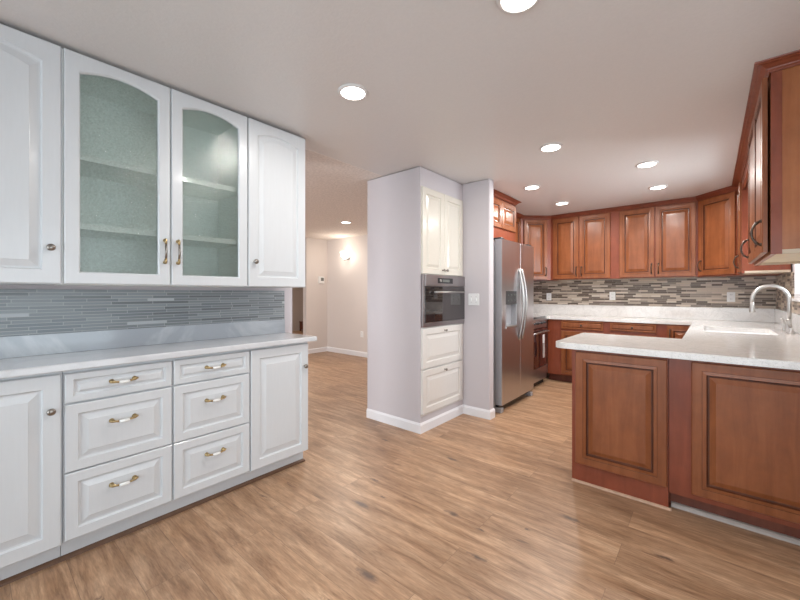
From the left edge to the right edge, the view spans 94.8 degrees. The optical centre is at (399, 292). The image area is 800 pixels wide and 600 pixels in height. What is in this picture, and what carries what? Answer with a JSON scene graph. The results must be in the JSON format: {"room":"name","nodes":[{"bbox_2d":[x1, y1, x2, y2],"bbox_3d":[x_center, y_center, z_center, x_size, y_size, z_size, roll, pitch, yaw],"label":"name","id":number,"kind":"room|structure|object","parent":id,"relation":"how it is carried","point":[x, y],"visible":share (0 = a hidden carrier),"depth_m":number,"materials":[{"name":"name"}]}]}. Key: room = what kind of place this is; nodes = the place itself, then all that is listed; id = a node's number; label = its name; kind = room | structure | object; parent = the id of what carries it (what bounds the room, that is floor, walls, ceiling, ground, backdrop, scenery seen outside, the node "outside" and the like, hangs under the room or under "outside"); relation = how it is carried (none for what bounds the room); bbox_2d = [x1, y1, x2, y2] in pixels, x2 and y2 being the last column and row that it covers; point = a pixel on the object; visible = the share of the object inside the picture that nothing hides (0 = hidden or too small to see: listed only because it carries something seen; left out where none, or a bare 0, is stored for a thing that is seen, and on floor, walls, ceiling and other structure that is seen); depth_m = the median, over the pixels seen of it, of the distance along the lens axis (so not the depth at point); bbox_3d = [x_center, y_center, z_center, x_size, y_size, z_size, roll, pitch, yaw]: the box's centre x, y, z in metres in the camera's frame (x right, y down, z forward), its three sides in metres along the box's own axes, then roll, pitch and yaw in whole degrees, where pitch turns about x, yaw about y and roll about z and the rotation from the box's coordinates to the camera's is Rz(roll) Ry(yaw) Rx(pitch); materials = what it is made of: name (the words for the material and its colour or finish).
{"room":"kitchen","nodes":[
{"label":"kitchen","id":0,"kind":"room"},
{"bbox_2d":[0,285,291,332],"bbox_3d":[-2.234,0.060,1.617,0.100,2.438,3.980,0,0,40],"label":"wall","id":1,"kind":"structure","parent":0,"point":[287,291],"depth_m":2.41,"materials":[{"name":"paint"}]},
{"bbox_2d":[0,24,61,284],"bbox_3d":[-1.861,-0.592,1.635,0.438,1.102,0.489,0,0,40],"label":"upper cabinet","id":2,"kind":"object","parent":1,"relation":"attached to","point":[30,66],"visible":1,"depth_m":1.62,"materials":[{"name":"white paint"}]},
{"bbox_2d":[0,289,283,336],"bbox_3d":[-1.571,0.099,2.314,0.010,0.236,1.900,0,0,40],"label":"tile backsplash","id":3,"kind":"structure","parent":1,"relation":"attached to","point":[22,311],"depth_m":2.21,"materials":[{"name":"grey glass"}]},
{"bbox_2d":[0,319,284,358],"bbox_3d":[-1.568,0.272,2.312,0.018,0.109,1.900,0,0,40],"label":"backsplash","id":4,"kind":"structure","parent":1,"relation":"attached to","point":[56,343],"depth_m":2.20,"materials":[{"name":"white stone"}]},
{"bbox_2d":[59,48,246,286],"bbox_3d":[-1.413,-0.592,2.162,0.440,1.102,0.893,0,0,40],"label":"upper cabinet","id":5,"kind":"object","parent":1,"relation":"attached to","point":[154,175],"visible":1,"depth_m":2.14,"materials":[{"name":"white wood"}]},
{"bbox_2d":[80,160,236,200],"bbox_3d":[-1.443,-0.664,2.187,0.342,0.022,0.857,0,0,40],"label":"shelf","id":6,"kind":"object","parent":5,"relation":"attached to","point":[110,172],"depth_m":2.14,"materials":[{"name":"white wood"}]},
{"bbox_2d":[80,229,236,248],"bbox_3d":[-1.443,-0.327,2.187,0.342,0.022,0.857,0,0,40],"label":"shelf","id":7,"kind":"object","parent":5,"relation":"attached to","point":[124,236],"depth_m":2.16,"materials":[{"name":"white wood"}]},
{"bbox_2d":[238,118,304,287],"bbox_3d":[-0.982,-0.592,2.673,0.438,1.102,0.446,0,0,40],"label":"upper cabinet","id":8,"kind":"object","parent":1,"relation":"attached to","point":[275,157],"visible":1,"depth_m":2.54,"materials":[{"name":"white paint"}]},
{"bbox_2d":[292,288,302,330],"bbox_3d":[-6.267,0.060,9.373,0.120,2.438,10.600,0,0,40],"label":"wall","id":9,"kind":"structure","parent":0,"point":[297,293],"depth_m":12.55,"materials":[{"name":"paint"}]},
{"bbox_2d":[303,238,326,348],"bbox_3d":[-1.823,0.060,7.934,0.120,2.438,0.550,0,0,40],"label":"wall","id":10,"kind":"structure","parent":0,"point":[314,293],"depth_m":7.86,"materials":[{"name":"paint"}]},
{"bbox_2d":[318,276,323,283],"bbox_3d":[-1.702,-0.281,7.963,0.027,0.150,0.150,0,0,40],"label":"thermostat","id":11,"kind":"object","parent":10,"relation":"attached to","point":[320,279],"visible":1,"depth_m":7.95,"materials":[{"name":"white plastic"}]},
{"bbox_2d":[327,235,366,351],"bbox_3d":[-0.195,0.060,6.994,3.820,2.438,0.120,0,0,40],"label":"wall","id":12,"kind":"structure","parent":0,"point":[347,279],"depth_m":7.68,"materials":[{"name":"paint"}]},
{"bbox_2d":[308,347,366,356],"bbox_3d":[-0.366,1.229,6.699,3.700,0.100,0.550,0,0,40],"label":"baseboard","id":13,"kind":"structure","parent":12,"relation":"attached to","point":[321,349],"depth_m":7.77,"materials":[{"name":"white paint"}]},
{"bbox_2d":[340,251,349,260],"bbox_3d":[-1.136,-0.756,7.585,0.190,0.190,0.195,0,0,40],"label":"wall sconce","id":14,"kind":"object","parent":12,"relation":"attached to","point":[345,255],"visible":1,"depth_m":7.53,"materials":[{"name":"white glass"}]},
{"bbox_2d":[0,0,799,239],"bbox_3d":[-1.462,-1.210,5.236,14.000,0.102,11.100,0,0,40],"label":"ceiling","id":15,"kind":"structure","parent":0,"point":[462,92],"depth_m":1.99,"materials":[{"name":"paint"}]},
{"bbox_2d":[338,83,367,100],"bbox_3d":[-0.271,-1.155,2.124,0.176,0.012,0.176,0,0,40],"label":"recessed light","id":16,"kind":"object","parent":15,"relation":"in","point":[350,91],"visible":1,"depth_m":2.11,"materials":[{"name":"paint"}]},
{"bbox_2d":[496,0,539,13],"bbox_3d":[0.467,-1.155,1.439,0.176,0.012,0.176,0,0,40],"label":"recessed light","id":17,"kind":"object","parent":15,"relation":"in","point":[506,6],"visible":1,"depth_m":1.47,"materials":[{"name":"paint"}]},
{"bbox_2d":[524,185,539,189],"bbox_3d":[1.446,-1.155,4.028,0.176,0.012,0.176,0,0,40],"label":"recessed light","id":18,"kind":"object","parent":15,"relation":"in","point":[529,187],"visible":1,"depth_m":4.00,"materials":[{"name":"paint"}]},
{"bbox_2d":[516,212,550,219],"bbox_3d":[1.736,-1.135,5.318,1.182,0.048,0.278,0,0,-34],"label":"trim","id":19,"kind":"structure","parent":15,"relation":"attached to","point":[518,215],"depth_m":5.51,"materials":[{"name":"brown wood"}]},
{"bbox_2d":[539,143,562,151],"bbox_3d":[1.201,-1.155,2.925,0.176,0.012,0.176,0,0,40],"label":"recessed light","id":20,"kind":"object","parent":15,"relation":"in","point":[550,147],"visible":1,"depth_m":2.90,"materials":[{"name":"paint"}]},
{"bbox_2d":[555,201,568,204],"bbox_3d":[2.090,-1.155,4.745,0.176,0.012,0.176,0,0,40],"label":"recessed light","id":21,"kind":"object","parent":15,"relation":"in","point":[562,202],"visible":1,"depth_m":4.72,"materials":[{"name":"paint"}]},
{"bbox_2d":[551,196,696,218],"bbox_3d":[2.921,-1.135,4.983,1.728,0.048,0.062,0,0,40],"label":"trim","id":22,"kind":"structure","parent":15,"relation":"attached to","point":[688,199],"depth_m":4.90,"materials":[{"name":"brown wood"}]},
{"bbox_2d":[635,161,658,167],"bbox_3d":[2.223,-1.155,3.311,0.176,0.012,0.176,0,0,40],"label":"recessed light","id":23,"kind":"object","parent":15,"relation":"in","point":[646,164],"visible":1,"depth_m":3.29,"materials":[{"name":"paint"}]},
{"bbox_2d":[648,185,667,189],"bbox_3d":[2.826,-1.155,4.028,0.176,0.012,0.176,0,0,40],"label":"recessed light","id":24,"kind":"object","parent":15,"relation":"in","point":[656,187],"visible":1,"depth_m":4.01,"materials":[{"name":"paint"}]},
{"bbox_2d":[0,330,799,599],"bbox_3d":[-1.462,1.304,5.236,14.000,0.050,11.100,0,0,40],"label":"floor","id":25,"kind":"structure","parent":0,"point":[465,507],"depth_m":1.94,"materials":[{"name":"brown wood"}]},
{"bbox_2d":[0,372,61,580],"bbox_3d":[-1.857,0.820,1.649,0.430,0.918,0.466,0,0,40],"label":"base cabinet","id":26,"kind":"object","parent":25,"relation":"on","point":[30,406],"visible":0.99,"depth_m":1.63,"materials":[{"name":"white paint"}]},
{"bbox_2d":[0,458,304,586],"bbox_3d":[-1.443,1.269,2.203,0.331,0.020,1.846,0,0,40],"label":"trim","id":27,"kind":"structure","parent":26,"relation":"attached to","point":[45,565],"depth_m":1.97,"materials":[{"name":"white wood"}]},
{"bbox_2d":[0,332,316,378],"bbox_3d":[-1.407,0.344,2.183,0.432,0.035,1.912,0,0,40],"label":"countertop","id":28,"kind":"structure","parent":26,"relation":"on","point":[61,362],"depth_m":2.00,"materials":[{"name":"white stone"}]},
{"bbox_2d":[60,358,171,555],"bbox_3d":[-1.556,0.820,2.001,0.434,0.918,0.456,0,0,40],"label":"base cabinet","id":29,"kind":"object","parent":25,"relation":"on","point":[117,419],"visible":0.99,"depth_m":1.86,"materials":[{"name":"white paint"}]},
{"bbox_2d":[168,349,248,512],"bbox_3d":[-1.262,0.820,2.349,0.434,0.918,0.454,0,0,40],"label":"base cabinet","id":30,"kind":"object","parent":25,"relation":"on","point":[210,392],"visible":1,"depth_m":2.21,"materials":[{"name":"white paint"}]},
{"bbox_2d":[245,342,307,481],"bbox_3d":[-0.969,0.820,2.698,0.430,0.918,0.458,0,0,40],"label":"base cabinet","id":31,"kind":"object","parent":25,"relation":"on","point":[278,375],"visible":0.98,"depth_m":2.56,"materials":[{"name":"white paint"}]},
{"bbox_2d":[366,404,494,433],"bbox_3d":[0.341,1.233,3.615,1.315,0.092,0.524,0,0,-7],"label":"baseboard","id":32,"kind":"structure","parent":25,"relation":"on","point":[419,428],"depth_m":3.63,"materials":[{"name":"white paint"}]},
{"bbox_2d":[493,237,533,412],"bbox_3d":[1.086,0.341,4.483,0.891,1.877,0.915,0,0,40],"label":"refrigerator","id":33,"kind":"object","parent":25,"relation":"on","point":[513,262],"visible":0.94,"depth_m":4.12,"materials":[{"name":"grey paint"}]},
{"bbox_2d":[534,315,549,385],"bbox_3d":[1.598,0.803,5.207,0.806,0.952,0.752,0,0,40],"label":"range","id":34,"kind":"object","parent":25,"relation":"on","point":[540,322],"visible":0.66,"depth_m":5.07,"materials":[{"name":"silver metal"}]},
{"bbox_2d":[534,315,545,318],"bbox_3d":[1.570,0.341,5.231,0.732,0.027,0.752,0,0,40],"label":"cooktop","id":35,"kind":"object","parent":34,"relation":"in","point":[535,316],"depth_m":5.12,"materials":[{"name":"silver glass"}]},
{"bbox_2d":[543,334,544,357],"bbox_3d":[1.958,0.722,5.009,0.006,0.315,0.085,0,0,40],"label":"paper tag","id":36,"kind":"object","parent":34,"relation":"hanging from","point":[544,334],"visible":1,"depth_m":5.01,"materials":[{"name":"white paper"}]},
{"bbox_2d":[548,319,606,382],"bbox_3d":[2.605,0.830,5.321,0.772,0.898,0.552,0,0,40],"label":"base cabinet","id":37,"kind":"object","parent":25,"relation":"on","point":[559,359],"visible":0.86,"depth_m":5.25,"materials":[{"name":"brown wood"}]},
{"bbox_2d":[572,349,669,506],"bbox_3d":[1.598,0.830,2.600,0.534,0.898,0.710,0,0,40],"label":"base cabinet","id":38,"kind":"object","parent":25,"relation":"on","point":[620,402],"visible":0.98,"depth_m":2.31,"materials":[{"name":"brown wood"}]},
{"bbox_2d":[572,478,670,510],"bbox_3d":[1.383,1.272,2.336,0.549,0.014,0.012,0,0,40],"label":"trim","id":39,"kind":"structure","parent":38,"relation":"attached to","point":[573,479],"depth_m":2.31,"materials":[{"name":"brown wood"}]},
{"bbox_2d":[607,322,658,336],"bbox_3d":[3.116,0.830,4.888,0.568,0.898,0.552,0,0,40],"label":"base cabinet","id":40,"kind":"object","parent":25,"relation":"on","point":[616,328],"visible":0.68,"depth_m":4.69,"materials":[{"name":"brown wood"}]},
{"bbox_2d":[659,324,690,338],"bbox_3d":[3.460,0.830,4.589,0.343,0.898,0.565,0,0,40],"label":"base cabinet","id":41,"kind":"object","parent":25,"relation":"on","point":[665,330],"visible":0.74,"depth_m":4.43,"materials":[{"name":"brown wood"}]},
{"bbox_2d":[669,358,799,538],"bbox_3d":[2.100,0.830,2.186,0.767,0.898,0.694,0,0,40],"label":"base cabinet","id":42,"kind":"object","parent":25,"relation":"on","point":[734,429],"visible":0.99,"depth_m":1.98,"materials":[{"name":"brown wood"}]},
{"bbox_2d":[671,501,799,545],"bbox_3d":[1.918,1.267,1.966,0.755,0.024,0.024,0,0,40],"label":"trim","id":43,"kind":"structure","parent":42,"relation":"attached to","point":[770,533],"depth_m":2.02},
{"bbox_3d":[3.025,0.830,3.282,0.773,0.898,2.120,0,0,40],"label":"base cabinet","id":44,"kind":"object","parent":25,"relation":"on","visible":0},
{"bbox_2d":[534,314,799,369],"bbox_3d":[2.048,0.359,3.958,3.138,0.040,3.408,0,0,40],"label":"countertop","id":45,"kind":"structure","parent":44,"relation":"on","point":[780,349],"depth_m":2.52,"materials":[{"name":"white stone"}]},
{"bbox_2d":[704,330,770,334],"bbox_3d":[3.079,0.482,3.355,0.510,0.205,0.700,0,0,40],"label":"sink","id":46,"kind":"object","parent":45,"relation":"in","point":[704,330],"visible":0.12,"depth_m":3.60,"materials":[{"name":"white ceramic"}]},
{"bbox_2d":[749,284,794,333],"bbox_3d":[3.221,0.130,3.195,0.275,0.418,0.261,0,0,40],"label":"faucet","id":47,"kind":"object","parent":45,"relation":"on","point":[788,323],"visible":0.99,"depth_m":3.13,"materials":[{"name":"silver metal"}]},
{"bbox_2d":[367,167,462,422],"bbox_3d":[0.167,0.063,3.856,0.681,2.432,0.750,0,0,40],"label":"wall","id":48,"kind":"structure","parent":0,"point":[393,200],"depth_m":3.56,"materials":[{"name":"paint"}]},
{"bbox_2d":[463,179,492,409],"bbox_3d":[0.562,0.059,4.078,0.985,2.440,0.100,0,0,40],"label":"wall partition","id":49,"kind":"structure","parent":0,"point":[477,196],"depth_m":3.81,"materials":[{"name":"paint"}]},
{"bbox_2d":[421,186,462,416],"bbox_3d":[0.436,0.075,3.634,0.086,2.117,0.741,0,0,40],"label":"tall cabinet","id":50,"kind":"object","parent":49,"relation":"attached to","point":[441,214],"visible":1,"depth_m":3.58,"materials":[{"name":"beige paint"}]},
{"bbox_2d":[421,274,464,327],"bbox_3d":[0.440,0.072,3.631,0.095,0.490,0.741,0,0,40],"label":"wall oven","id":51,"kind":"object","parent":50,"relation":"in","point":[442,297],"visible":0.99,"depth_m":3.57,"materials":[{"name":"metal"}]},
{"bbox_2d":[468,294,478,304],"bbox_3d":[0.765,0.067,3.830,0.125,0.122,0.016,0,0,40],"label":"light switch","id":52,"kind":"object","parent":49,"relation":"attached to","point":[473,299],"visible":1,"depth_m":3.83,"materials":[{"name":"white plastic"}]},
{"bbox_2d":[546,276,772,371],"bbox_3d":[3.185,0.059,5.310,3.395,2.440,0.120,0,0,40],"label":"wall","id":53,"kind":"structure","parent":0,"point":[756,276],"depth_m":5.49,"materials":[{"name":"paint"}]},
{"bbox_2d":[521,219,556,280],"bbox_3d":[2.012,-0.676,5.795,0.708,0.962,0.633,0,0,40],"label":"upper cabinet","id":54,"kind":"object","parent":53,"relation":"attached to","point":[536,233],"visible":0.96,"depth_m":5.54,"materials":[{"name":"brown wood"}]},
{"bbox_2d":[551,211,616,280],"bbox_3d":[2.696,-0.676,5.380,0.868,0.962,0.381,0,0,40],"label":"upper cabinet","id":55,"kind":"object","parent":53,"relation":"attached to","point":[584,247],"visible":0.99,"depth_m":5.25,"materials":[{"name":"brown wood"}]},
{"bbox_2d":[609,292,614,299],"bbox_3d":[3.067,0.043,5.311,0.076,0.118,0.010,0,0,40],"label":"wall outlet","id":56,"kind":"object","parent":53,"relation":"attached to","point":[611,294],"visible":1,"depth_m":5.31,"materials":[{"name":"white plastic"}]},
{"bbox_2d":[534,304,773,321],"bbox_3d":[3.134,0.260,5.260,3.123,0.158,0.022,0,0,40],"label":"backsplash","id":57,"kind":"structure","parent":53,"relation":"attached to","point":[698,313],"depth_m":4.92,"materials":[{"name":"white stone"}]},
{"bbox_2d":[534,276,775,308],"bbox_3d":[3.143,-0.005,5.260,3.135,0.372,0.010,0,0,40],"label":"backsplash","id":58,"kind":"structure","parent":53,"relation":"attached to","point":[677,292],"depth_m":4.93,"materials":[{"name":"multicoloured tile"}]},
{"bbox_2d":[617,201,697,278],"bbox_3d":[3.354,-0.676,4.822,0.857,0.962,0.381,0,0,40],"label":"upper cabinet","id":59,"kind":"object","parent":53,"relation":"attached to","point":[655,242],"visible":0.99,"depth_m":4.69,"materials":[{"name":"brown wood"}]},
{"bbox_2d":[727,292,734,301],"bbox_3d":[4.040,0.049,4.488,0.076,0.118,0.010,0,0,40],"label":"wall outlet","id":60,"kind":"object","parent":53,"relation":"attached to","point":[730,295],"visible":1,"depth_m":4.49,"materials":[{"name":"white plastic"}]},
{"bbox_2d":[697,190,781,277],"bbox_3d":[3.849,-0.676,4.211,0.697,0.962,0.673,0,0,40],"label":"upper cabinet","id":61,"kind":"object","parent":53,"relation":"attached to","point":[717,215],"visible":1,"depth_m":4.17,"materials":[{"name":"brown wood"}]},
{"bbox_2d":[778,264,793,275],"bbox_3d":[3.264,0.059,2.870,0.120,2.440,3.500,0,0,40],"label":"wall","id":62,"kind":"structure","parent":0,"point":[792,265],"depth_m":3.43,"materials":[{"name":"paint"}]},
{"bbox_2d":[695,49,799,200],"bbox_3d":[2.838,-1.135,3.024,0.414,0.048,3.212,0,0,34],"label":"trim","id":63,"kind":"structure","parent":62,"relation":"attached to","point":[762,69],"depth_m":2.21,"materials":[{"name":"brown wood"}]},
{"bbox_2d":[733,180,790,274],"bbox_3d":[3.613,-0.676,3.703,0.400,0.962,0.402,0,0,40],"label":"upper cabinet","id":64,"kind":"object","parent":62,"relation":"attached to","point":[743,268],"visible":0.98,"depth_m":3.62,"materials":[{"name":"brown wood"}]},
{"bbox_2d":[740,65,799,265],"bbox_3d":[2.298,-0.676,2.150,0.420,0.962,0.998,0,0,40],"label":"upper cabinet","id":65,"kind":"object","parent":62,"relation":"attached to","point":[774,135],"visible":0.99,"depth_m":1.85,"materials":[{"name":"brown wood"}]},
{"bbox_2d":[742,159,747,189],"bbox_3d":[2.956,-1.089,3.121,0.020,0.136,1.331,0,0,40],"label":"window valance","id":66,"kind":"object","parent":65,"relation":"attached to","point":[745,175],"visible":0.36,"depth_m":3.34,"materials":[{"name":"brown wood"}]},
{"bbox_2d":[774,309,799,333],"bbox_3d":[3.485,0.260,3.240,0.022,0.158,2.650,0,0,40],"label":"trim","id":67,"kind":"structure","parent":62,"relation":"attached to","point":[778,314],"depth_m":3.56,"materials":[{"name":"white stone"}]},
{"bbox_2d":[776,272,799,313],"bbox_3d":[3.244,-0.005,2.947,0.010,0.372,3.390,0,0,40],"label":"backsplash","id":68,"kind":"structure","parent":62,"relation":"attached to","point":[786,281],"depth_m":3.69,"materials":[{"name":"tile"}]},
{"bbox_2d":[792,264,799,301],"bbox_3d":[3.210,-0.385,2.884,0.080,0.913,1.150,0,0,40],"label":"window","id":69,"kind":"structure","parent":62,"relation":"in","point":[796,266],"depth_m":3.29,"materials":[{"name":"white glass"}]},
{"bbox_3d":[1.061,0.060,5.375,0.190,2.438,2.525,0,0,40],"label":"wall","id":70,"kind":"structure","parent":0,"visible":0},
{"bbox_2d":[493,196,515,241],"bbox_3d":[0.906,-0.864,4.511,0.680,0.485,0.975,0,0,40],"label":"upper cabinet","id":71,"kind":"object","parent":70,"relation":"attached to","point":[504,213],"visible":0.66,"depth_m":4.39,"materials":[{"name":"brown wood"}]},
{"bbox_2d":[493,189,521,205],"bbox_3d":[1.082,-1.133,4.402,0.350,0.046,1.037,0,0,40],"label":"trim","id":72,"kind":"structure","parent":71,"relation":"attached to","point":[496,193],"depth_m":4.39,"materials":[{"name":"brown wood"}]},
{"bbox_2d":[515,218,520,243],"bbox_3d":[1.412,-0.814,5.302,0.431,0.686,0.860,0,0,40],"label":"upper cabinet","id":73,"kind":"object","parent":70,"relation":"attached to","point":[518,221],"visible":0.12,"depth_m":5.46,"materials":[{"name":"brown wood"}]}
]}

